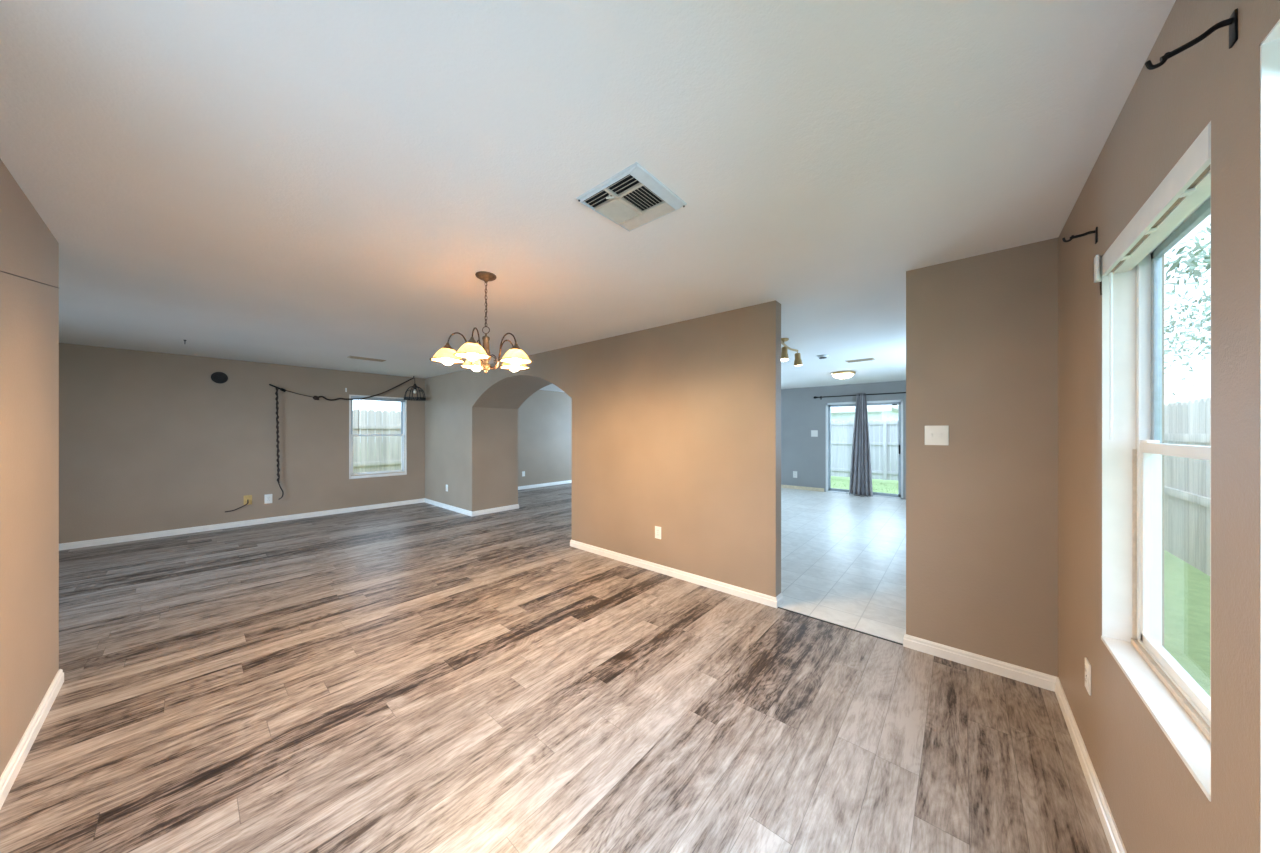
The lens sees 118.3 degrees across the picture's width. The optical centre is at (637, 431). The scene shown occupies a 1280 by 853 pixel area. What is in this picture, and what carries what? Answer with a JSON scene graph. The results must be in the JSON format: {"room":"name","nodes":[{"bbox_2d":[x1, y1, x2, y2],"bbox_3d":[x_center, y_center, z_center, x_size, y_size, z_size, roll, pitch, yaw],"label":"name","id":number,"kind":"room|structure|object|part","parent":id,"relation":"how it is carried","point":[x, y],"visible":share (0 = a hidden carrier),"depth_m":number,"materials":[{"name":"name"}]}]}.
{"room":"empty dining room","nodes":[
{"label":"empty dining room","id":0,"kind":"room"},
{"bbox_2d":[0,159,58,776],"bbox_3d":[-1.649,0.178,0.700,4.208,2.440,0.140,0,0,40],"label":"wall","id":1,"kind":"structure","parent":0,"point":[29,310],"depth_m":1.71,"materials":[{"name":"beige paint"}]},
{"bbox_2d":[0,270,57,287],"bbox_3d":[-2.210,-0.560,1.269,2.613,0.471,0.004,0,0,40],"label":"trim","id":2,"kind":"structure","parent":1,"relation":"attached to","point":[0,270],"depth_m":1.69,"materials":[{"name":"brown metal"}]},
{"bbox_2d":[59,343,571,543],"bbox_3d":[-4.680,0.178,7.077,0.152,2.440,14.605,0,0,40],"label":"wall","id":3,"kind":"structure","parent":0,"point":[148,441],"depth_m":5.44,"materials":[{"name":"beige paint"}]},
{"bbox_2d":[214,374,224,380],"bbox_3d":[-5.966,-0.766,5.451,0.005,0.109,0.110,0,0,40],"label":"speaker","id":4,"kind":"object","parent":3,"relation":"in","point":[217,377],"depth_m":5.45,"materials":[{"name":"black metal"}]},
{"bbox_2d":[225,501,248,511],"bbox_3d":[-5.846,1.096,5.572,0.032,0.134,0.242,0,0,40],"label":"loose cable","id":5,"kind":"object","parent":3,"relation":"attached to","point":[247,501],"visible":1,"depth_m":5.58,"materials":[{"name":"black plastic"}]},
{"bbox_2d":[59,498,424,550],"bbox_3d":[-6.729,1.359,4.555,0.015,0.078,7.826,0,0,40],"label":"baseboard","id":6,"kind":"structure","parent":3,"relation":"attached to","point":[87,543],"depth_m":5.44,"materials":[{"name":"white paint"}]},
{"bbox_2d":[244,495,251,504],"bbox_3d":[-5.785,1.020,5.668,0.012,0.140,0.087,0,0,40],"label":"wall outlet","id":7,"kind":"object","parent":3,"relation":"attached to","point":[247,497],"visible":1,"depth_m":5.67,"materials":[{"name":"plastic"}]},
{"bbox_2d":[265,494,271,503],"bbox_3d":[-5.642,1.032,5.838,0.009,0.140,0.087,0,0,40],"label":"wall outlet","id":8,"kind":"object","parent":3,"relation":"attached to","point":[268,497],"visible":1,"depth_m":5.83,"materials":[{"name":"white plastic"}]},
{"bbox_2d":[351,396,404,476],"bbox_3d":[-4.739,0.089,6.984,0.102,1.421,0.874,0,0,40],"label":"window","id":9,"kind":"structure","parent":3,"relation":"in","point":[402,434],"depth_m":7.10,"materials":[{"name":"white paint"}]},
{"bbox_3d":[-4.766,-0.253,7.008,0.018,0.678,0.814,0,0,40],"label":"sash","id":10,"kind":"part","parent":9,"relation":"part of","materials":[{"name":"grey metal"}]},
{"bbox_3d":[-4.750,0.408,6.994,0.024,0.708,0.814,0,0,40],"label":"sash","id":11,"kind":"part","parent":9,"relation":"part of","materials":[{"name":"clear glass"}]},
{"bbox_2d":[351,396,404,434],"bbox_3d":[-4.721,-0.278,6.969,0.039,0.672,0.855,0,0,40],"label":"window blind","id":12,"kind":"object","parent":9,"relation":"attached to","point":[370,398],"visible":0.76,"depth_m":6.91,"materials":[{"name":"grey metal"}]},
{"bbox_3d":[-4.720,0.793,6.968,0.052,0.013,0.874,0,0,40],"label":"sill","id":13,"kind":"part","parent":9,"relation":"part of","materials":[{"name":"white paint"}]},
{"bbox_2d":[349,395,406,478],"bbox_3d":[-4.699,0.097,6.950,0.008,1.464,0.898,0,0,40],"label":"trim","id":14,"kind":"structure","parent":3,"relation":"attached to","point":[405,473],"depth_m":6.91,"materials":[{"name":"white paint"}]},
{"bbox_2d":[518,480,571,489],"bbox_3d":[-1.816,1.359,10.337,0.015,0.078,5.648,0,0,40],"label":"baseboard","id":15,"kind":"structure","parent":3,"relation":"attached to","point":[567,481],"depth_m":9.68,"materials":[{"name":"white paint"}]},
{"bbox_2d":[0,483,1111,852],"bbox_3d":[-1.401,1.448,4.291,8.759,0.101,14.605,0,0,40],"label":"floor","id":16,"kind":"structure","parent":0,"point":[423,677],"depth_m":1.93,"materials":[{"name":"wood"}]},
{"bbox_2d":[0,0,1175,391],"bbox_3d":[-1.401,-1.101,4.291,8.758,0.120,14.605,0,0,40],"label":"ceiling","id":17,"kind":"structure","parent":0,"point":[304,183],"depth_m":1.42,"materials":[{"name":"white paint"}]},
{"bbox_2d":[269,376,425,498],"bbox_3d":[-4.827,0.009,6.557,0.360,2.100,2.163,0,0,44],"label":"lamp","id":18,"kind":"object","parent":17,"relation":"hanging from","point":[414,386],"visible":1,"depth_m":6.25,"materials":[{"name":"black metal"}]},
{"bbox_2d":[347,356,385,361],"bbox_3d":[-3.878,-1.035,5.474,0.150,0.014,0.440,0,0,40],"label":"ceiling vent","id":19,"kind":"object","parent":17,"relation":"in","point":[354,357],"visible":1,"depth_m":5.44,"materials":[{"name":"beige metal"}]},
{"bbox_2d":[430,271,531,373],"bbox_3d":[-1.009,-0.713,2.565,0.641,0.657,0.635,0,0,40],"label":"chandelier","id":20,"kind":"object","parent":17,"relation":"hanging from","point":[478,358],"visible":1,"depth_m":2.48,"materials":[{"name":"white glass"}]},
{"bbox_3d":[-1.228,-0.495,2.470,0.192,0.075,0.192,0,0,40],"label":"lamp shade","id":21,"kind":"part","parent":20,"relation":"part of","materials":[{"name":"white glass"}]},
{"bbox_3d":[-1.228,-0.476,2.470,0.060,0.096,0.060,0,0,40],"label":"bulb","id":22,"kind":"part","parent":20,"relation":"part of","materials":[{"name":"white glass"}]},
{"bbox_3d":[-1.131,-0.532,2.506,0.217,0.227,0.009,0,0,-20],"label":"arm","id":23,"kind":"part","parent":20,"relation":"part of","materials":[{"name":"brown metal"}]},
{"bbox_3d":[-1.004,-0.495,2.319,0.192,0.075,0.192,0,0,40],"label":"lamp shade","id":24,"kind":"part","parent":20,"relation":"part of","materials":[{"name":"white glass"}]},
{"bbox_3d":[-1.154,-0.495,2.730,0.192,0.075,0.192,0,0,40],"label":"lamp shade","id":25,"kind":"part","parent":20,"relation":"part of","materials":[{"name":"white glass"}]},
{"bbox_3d":[-1.004,-0.476,2.319,0.060,0.096,0.060,0,0,40],"label":"bulb","id":26,"kind":"part","parent":20,"relation":"part of","materials":[{"name":"white glass"}]},
{"bbox_3d":[-1.008,-0.532,2.424,0.150,0.227,0.163,0,0,40],"label":"arm","id":27,"kind":"part","parent":20,"relation":"part of","materials":[{"name":"brown metal"}]},
{"bbox_3d":[-1.012,-0.847,2.549,0.014,0.303,0.014,0,0,-5],"label":"chain","id":28,"kind":"part","parent":20,"relation":"part of","materials":[{"name":"brown metal"}]},
{"bbox_3d":[-0.942,-0.532,2.654,0.009,0.227,0.217,0,0,34],"label":"arm","id":29,"kind":"part","parent":20,"relation":"part of","materials":[{"name":"brown metal"}]},
{"bbox_3d":[-0.891,-0.532,2.514,0.217,0.227,0.009,0,0,16],"label":"arm","id":30,"kind":"part","parent":20,"relation":"part of","materials":[{"name":"brown metal"}]},
{"bbox_3d":[-0.883,-0.495,2.740,0.192,0.075,0.192,0,0,40],"label":"lamp shade","id":31,"kind":"part","parent":20,"relation":"part of","materials":[{"name":"white glass"}]},
{"bbox_3d":[-0.883,-0.476,2.740,0.060,0.096,0.060,0,0,40],"label":"bulb","id":32,"kind":"part","parent":20,"relation":"part of","materials":[{"name":"white glass"}]},
{"bbox_3d":[-0.791,-0.495,2.486,0.192,0.075,0.192,0,0,40],"label":"lamp shade","id":33,"kind":"part","parent":20,"relation":"part of","materials":[{"name":"white glass"}]},
{"bbox_3d":[-0.791,-0.476,2.486,0.060,0.096,0.060,0,0,40],"label":"bulb","id":34,"kind":"part","parent":20,"relation":"part of","materials":[{"name":"white glass"}]},
{"bbox_2d":[576,162,686,230],"bbox_3d":[-0.025,-1.026,1.727,0.356,0.032,0.356,0,0,40],"label":"ceiling vent","id":35,"kind":"object","parent":17,"relation":"in","point":[632,198],"visible":1,"depth_m":1.70,"materials":[{"name":"white metal"}]},
{"bbox_2d":[781,338,802,365],"bbox_3d":[1.633,-0.922,4.298,0.122,0.236,1.167,0,0,40],"label":"track light","id":36,"kind":"object","parent":17,"relation":"attached to","point":[784,350],"visible":0.65,"depth_m":4.35,"materials":[{"name":"gold metal"}]},
{"bbox_2d":[817,354,828,358],"bbox_3d":[2.546,-1.020,5.251,0.144,0.042,0.144,0,0,40],"label":"smoke detector","id":37,"kind":"object","parent":17,"relation":"attached to","point":[824,356],"visible":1,"depth_m":5.21,"materials":[{"name":"white plastic"}]},
{"bbox_2d":[831,371,855,378],"bbox_3d":[3.621,-0.977,6.732,0.390,0.126,0.390,0,0,40],"label":"flush ceiling light","id":38,"kind":"object","parent":17,"relation":"attached to","point":[838,374],"visible":1,"depth_m":6.62,"materials":[{"name":"white glass"}]},
{"bbox_2d":[846,358,874,362],"bbox_3d":[3.250,-1.035,5.585,0.360,0.014,0.170,0,0,40],"label":"ceiling vent","id":39,"kind":"object","parent":17,"relation":"in","point":[865,359],"visible":1,"depth_m":5.55,"materials":[{"name":"beige metal"}]},
{"bbox_2d":[425,238,1057,676],"bbox_3d":[-0.695,0.178,5.121,8.478,2.440,0.851,0,0,40],"label":"wall","id":40,"kind":"structure","parent":0,"point":[676,427],"depth_m":3.08,"materials":[{"name":"beige paint"}]},
{"bbox_2d":[424,498,518,515],"bbox_3d":[-3.181,1.359,7.233,1.953,0.078,0.881,0,0,40],"label":"baseboard","id":41,"kind":"structure","parent":40,"relation":"attached to","point":[516,506],"depth_m":6.66,"materials":[{"name":"white paint"}]},
{"bbox_2d":[655,526,660,538],"bbox_3d":[0.202,1.006,3.794,0.076,0.122,0.009,0,0,40],"label":"wall outlet","id":42,"kind":"object","parent":40,"relation":"attached to","point":[657,529],"visible":1,"depth_m":3.79,"materials":[{"name":"white plastic"}]},
{"bbox_2d":[570,539,782,607],"bbox_3d":[0.422,1.359,4.171,2.528,0.078,0.881,0,0,40],"label":"baseboard","id":43,"kind":"structure","parent":40,"relation":"attached to","point":[775,602],"depth_m":3.56,"materials":[{"name":"white paint"}]},
{"bbox_2d":[777,607,902,644],"bbox_3d":[1.425,1.397,2.766,0.832,0.004,0.016,0,0,40],"label":"trim","id":44,"kind":"structure","parent":40,"relation":"attached to","point":[777,607],"depth_m":2.73,"materials":[{"name":"wood"}]},
{"bbox_2d":[925,426,948,444],"bbox_3d":[1.860,0.025,2.379,0.118,0.122,0.018,0,0,40],"label":"light switch","id":45,"kind":"object","parent":40,"relation":"attached to","point":[934,435],"visible":1,"depth_m":2.38,"materials":[{"name":"white plastic"}]},
{"bbox_2d":[781,380,905,498],"bbox_3d":[3.283,0.178,9.802,8.478,2.440,0.140,0,0,40],"label":"wall","id":46,"kind":"structure","parent":0,"point":[801,413],"depth_m":9.01,"materials":[{"name":"grey paint"}]},
{"bbox_2d":[781,485,823,491],"bbox_3d":[2.157,1.359,10.657,5.655,0.078,0.015,0,0,40],"label":"baseboard","id":47,"kind":"structure","parent":46,"relation":"attached to","point":[782,486],"depth_m":9.13,"materials":[{"name":"beige wood"}]},
{"bbox_2d":[811,430,817,436],"bbox_3d":[4.147,0.051,8.964,0.148,0.152,0.018,0,0,40],"label":"light switch","id":48,"kind":"object","parent":46,"relation":"attached to","point":[814,433],"visible":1,"depth_m":8.96,"materials":[{"name":"white plastic"}]},
{"bbox_2d":[813,392,905,399],"bbox_3d":[4.910,-0.776,8.253,2.085,0.080,0.113,0,0,40],"label":"curtain rod","id":49,"kind":"object","parent":46,"relation":"attached to","point":[814,397],"visible":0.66,"depth_m":8.36,"materials":[{"name":"black metal"}]},
{"bbox_2d":[849,393,872,496],"bbox_3d":[4.836,0.280,8.281,0.458,2.213,0.128,0,0,40],"label":"curtain","id":50,"kind":"object","parent":49,"relation":"hanging from","point":[860,471],"visible":0.99,"depth_m":8.27,"materials":[{"name":"grey fabric"}]},
{"bbox_2d":[826,400,902,498],"bbox_3d":[4.929,0.373,8.367,1.475,2.050,0.115,0,0,40],"label":"door","id":51,"kind":"structure","parent":46,"relation":"in","point":[899,495],"depth_m":8.17,"materials":[{"name":"white plastic"}]},
{"bbox_3d":[4.696,0.381,8.608,0.728,1.975,0.030,0,0,40],"label":"fixed panel","id":52,"kind":"part","parent":51,"relation":"part of","materials":[{"name":"clear glass"}]},
{"bbox_3d":[5.178,0.381,8.145,0.728,1.975,0.030,0,0,40],"label":"sliding panel","id":53,"kind":"part","parent":51,"relation":"part of","materials":[{"name":"clear glass"}]},
{"bbox_2d":[831,404,897,466],"bbox_3d":[9.630,-0.781,20.674,7.700,4.600,6.820,0,0,40],"label":"sky","id":54,"kind":"structure","parent":0,"point":[879,413],"depth_m":16.77,"materials":[{"name":"white"}]},
{"bbox_2d":[1058,0,1279,852],"bbox_3d":[3.287,0.178,3.152,0.140,2.440,10.270,0,0,40],"label":"wall","id":55,"kind":"structure","parent":0,"point":[1156,805],"depth_m":0.89,"materials":[{"name":"beige paint"}]},
{"bbox_2d":[0,630,1126,852],"bbox_3d":[-1.912,1.359,0.735,8.557,0.078,3.041,0,0,-5],"label":"baseboard","id":56,"kind":"structure","parent":55,"relation":"attached to","point":[1032,677],"depth_m":1.82,"materials":[{"name":"white paint"}]},
{"bbox_2d":[1062,227,1097,243],"bbox_3d":[1.726,-0.751,1.493,0.091,0.059,0.022,0,0,40],"label":"curtain rod bracket","id":57,"kind":"object","parent":55,"relation":"attached to","point":[1095,231],"visible":1,"depth_m":1.48,"materials":[{"name":"black metal"}]},
{"bbox_3d":[1.733,-0.765,1.487,0.069,0.016,0.011,0,0,40],"label":"arm","id":58,"kind":"part","parent":57,"relation":"part of","materials":[{"name":"black metal"}]},
{"bbox_3d":[1.759,-0.751,1.465,0.004,0.059,0.022,0,0,40],"label":"wall plate","id":59,"kind":"part","parent":57,"relation":"part of","materials":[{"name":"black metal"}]},
{"bbox_2d":[1085,657,1090,695],"bbox_3d":[1.836,0.999,1.560,0.009,0.122,0.076,0,0,40],"label":"wall outlet","id":60,"kind":"object","parent":55,"relation":"attached to","point":[1087,664],"visible":1,"depth_m":1.55,"materials":[{"name":"white plastic"}]},
{"bbox_2d":[1101,121,1210,801],"bbox_3d":[1.502,0.061,1.063,0.130,1.416,0.815,0,0,40],"label":"window","id":61,"kind":"structure","parent":55,"relation":"in","point":[1131,460],"depth_m":1.32,"materials":[{"name":"white paint"}]},
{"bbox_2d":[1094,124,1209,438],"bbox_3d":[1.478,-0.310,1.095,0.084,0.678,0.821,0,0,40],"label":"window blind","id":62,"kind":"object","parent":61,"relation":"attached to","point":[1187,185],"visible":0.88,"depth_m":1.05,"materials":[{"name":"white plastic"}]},
{"bbox_3d":[1.483,0.763,1.079,0.080,0.013,0.815,0,0,40],"label":"sill","id":63,"kind":"part","parent":61,"relation":"part of","materials":[{"name":"white paint"}]},
{"bbox_3d":[1.533,0.057,1.037,0.050,1.399,0.807,0,0,40],"label":"frame","id":64,"kind":"part","parent":61,"relation":"part of","materials":[{"name":"white plastic"}]},
{"bbox_3d":[1.524,0.386,1.044,0.024,0.693,0.755,0,0,40],"label":"sash","id":65,"kind":"part","parent":61,"relation":"part of","materials":[{"name":"white plastic"}]},
{"bbox_3d":[1.540,-0.273,1.030,0.018,0.688,0.755,0,0,40],"label":"sash","id":66,"kind":"part","parent":61,"relation":"part of","materials":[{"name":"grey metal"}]},
{"bbox_2d":[1145,8,1237,69],"bbox_3d":[1.090,-0.763,0.757,0.106,0.059,0.022,0,0,40],"label":"curtain rod bracket","id":67,"kind":"object","parent":55,"relation":"attached to","point":[1232,22],"visible":1,"depth_m":0.74,"materials":[{"name":"black metal"}]},
{"bbox_2d":[1145,52,1168,69],"bbox_3d":[1.062,-0.754,0.781,0.033,0.022,0.008,0,0,40],"label":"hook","id":68,"kind":"object","parent":67,"relation":"on","point":[1163,59],"depth_m":0.78,"materials":[{"name":"black metal"}]},
{"bbox_3d":[1.097,-0.768,0.751,0.085,0.034,0.011,0,0,40],"label":"arm","id":69,"kind":"part","parent":67,"relation":"part of","materials":[{"name":"black metal"}]},
{"bbox_3d":[1.129,-0.763,0.724,0.004,0.059,0.022,0,0,40],"label":"wall plate","id":70,"kind":"part","parent":67,"relation":"part of","materials":[{"name":"black metal"}]},
{"bbox_2d":[1260,19,1279,852],"bbox_3d":[0.803,0.049,0.240,0.130,1.441,1.005,0,0,40],"label":"window","id":71,"kind":"structure","parent":55,"relation":"in","point":[1270,46],"depth_m":0.66,"materials":[{"name":"white paint"}]},
{"label":"outside","id":72,"kind":"structure","parent":0,"visible":0},
{"bbox_2d":[831,463,1209,695],"bbox_3d":[0.000,1.659,0.000,120.000,0.280,120.000,0,0,40],"label":"lawn","id":73,"kind":"structure","parent":72,"point":[1186,587],"depth_m":3.22,"materials":[{"name":"green plant"}]},
{"bbox_2d":[353,409,400,472],"bbox_3d":[-5.952,0.503,8.667,0.104,1.991,9.500,0,0,40],"label":"fence","id":74,"kind":"object","parent":73,"relation":"on","point":[370,453],"visible":0.05,"depth_m":8.71,"materials":[{"name":"white wood"}]},
{"bbox_3d":[-5.965,-0.097,8.678,0.038,0.090,9.500,0,0,40],"label":"rail","id":75,"kind":"part","parent":74,"relation":"part of","materials":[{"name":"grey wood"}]},
{"bbox_3d":[-5.965,0.734,8.678,0.038,0.090,9.500,0,0,40],"label":"rail","id":76,"kind":"part","parent":74,"relation":"part of","materials":[{"name":"grey wood"}]},
{"bbox_2d":[831,420,897,480],"bbox_3d":[6.585,0.558,12.073,9.400,1.782,0.104,0,0,40],"label":"fence","id":77,"kind":"object","parent":73,"relation":"on","point":[841,432],"visible":0.11,"depth_m":11.62,"materials":[{"name":"white wood"}]},
{"bbox_3d":[6.596,-0.246,12.086,9.400,0.090,0.038,0,0,40],"label":"rail","id":78,"kind":"part","parent":77,"relation":"part of","materials":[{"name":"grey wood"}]},
{"bbox_3d":[6.596,0.373,12.086,9.400,0.090,0.038,0,0,40],"label":"rail","id":79,"kind":"part","parent":77,"relation":"part of","materials":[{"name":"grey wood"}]},
{"bbox_3d":[6.596,1.234,12.086,9.400,0.090,0.038,0,0,40],"label":"rail","id":80,"kind":"part","parent":77,"relation":"part of","materials":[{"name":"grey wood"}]},
{"bbox_3d":[7.364,0.589,11.376,0.090,1.720,0.050,0,0,40],"label":"post","id":81,"kind":"part","parent":77,"relation":"part of","materials":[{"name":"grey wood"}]},
{"bbox_2d":[833,479,897,493],"bbox_3d":[6.104,1.494,9.967,4.819,0.050,3.320,0,0,40],"label":"grass blades","id":82,"kind":"object","parent":73,"relation":"on","point":[839,479],"visible":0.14,"depth_m":10.48,"materials":[{"name":"green plant"}]},
{"bbox_2d":[1164,397,1209,575],"bbox_3d":[6.639,0.573,4.856,0.104,1.852,10.800,0,0,40],"label":"fence","id":83,"kind":"object","parent":73,"relation":"on","point":[1186,480],"visible":0.11,"depth_m":4.32,"materials":[{"name":"white wood"}]},
{"bbox_3d":[6.652,0.073,4.846,0.038,0.090,10.800,0,0,40],"label":"rail","id":84,"kind":"part","parent":83,"relation":"part of","materials":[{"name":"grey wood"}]},
{"bbox_3d":[6.652,0.734,4.846,0.038,0.090,10.800,0,0,40],"label":"rail","id":85,"kind":"part","parent":83,"relation":"part of","materials":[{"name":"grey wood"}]},
{"bbox_2d":[1164,238,1209,403],"bbox_3d":[9.751,-1.262,5.519,5.486,5.567,6.915,0,0,25],"label":"leafy tree","id":86,"kind":"object","parent":73,"relation":"on","point":[1176,337],"visible":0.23,"depth_m":6.12,"materials":[{"name":"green plant"}]},
{"bbox_2d":[1164,224,1209,301],"bbox_3d":[5.845,-0.747,1.907,4.277,4.538,3.950,0,0,40],"label":"leafy tree","id":87,"kind":"object","parent":73,"relation":"on","point":[1192,263],"visible":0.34,"depth_m":3.33,"materials":[{"name":"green plant"}]}
]}

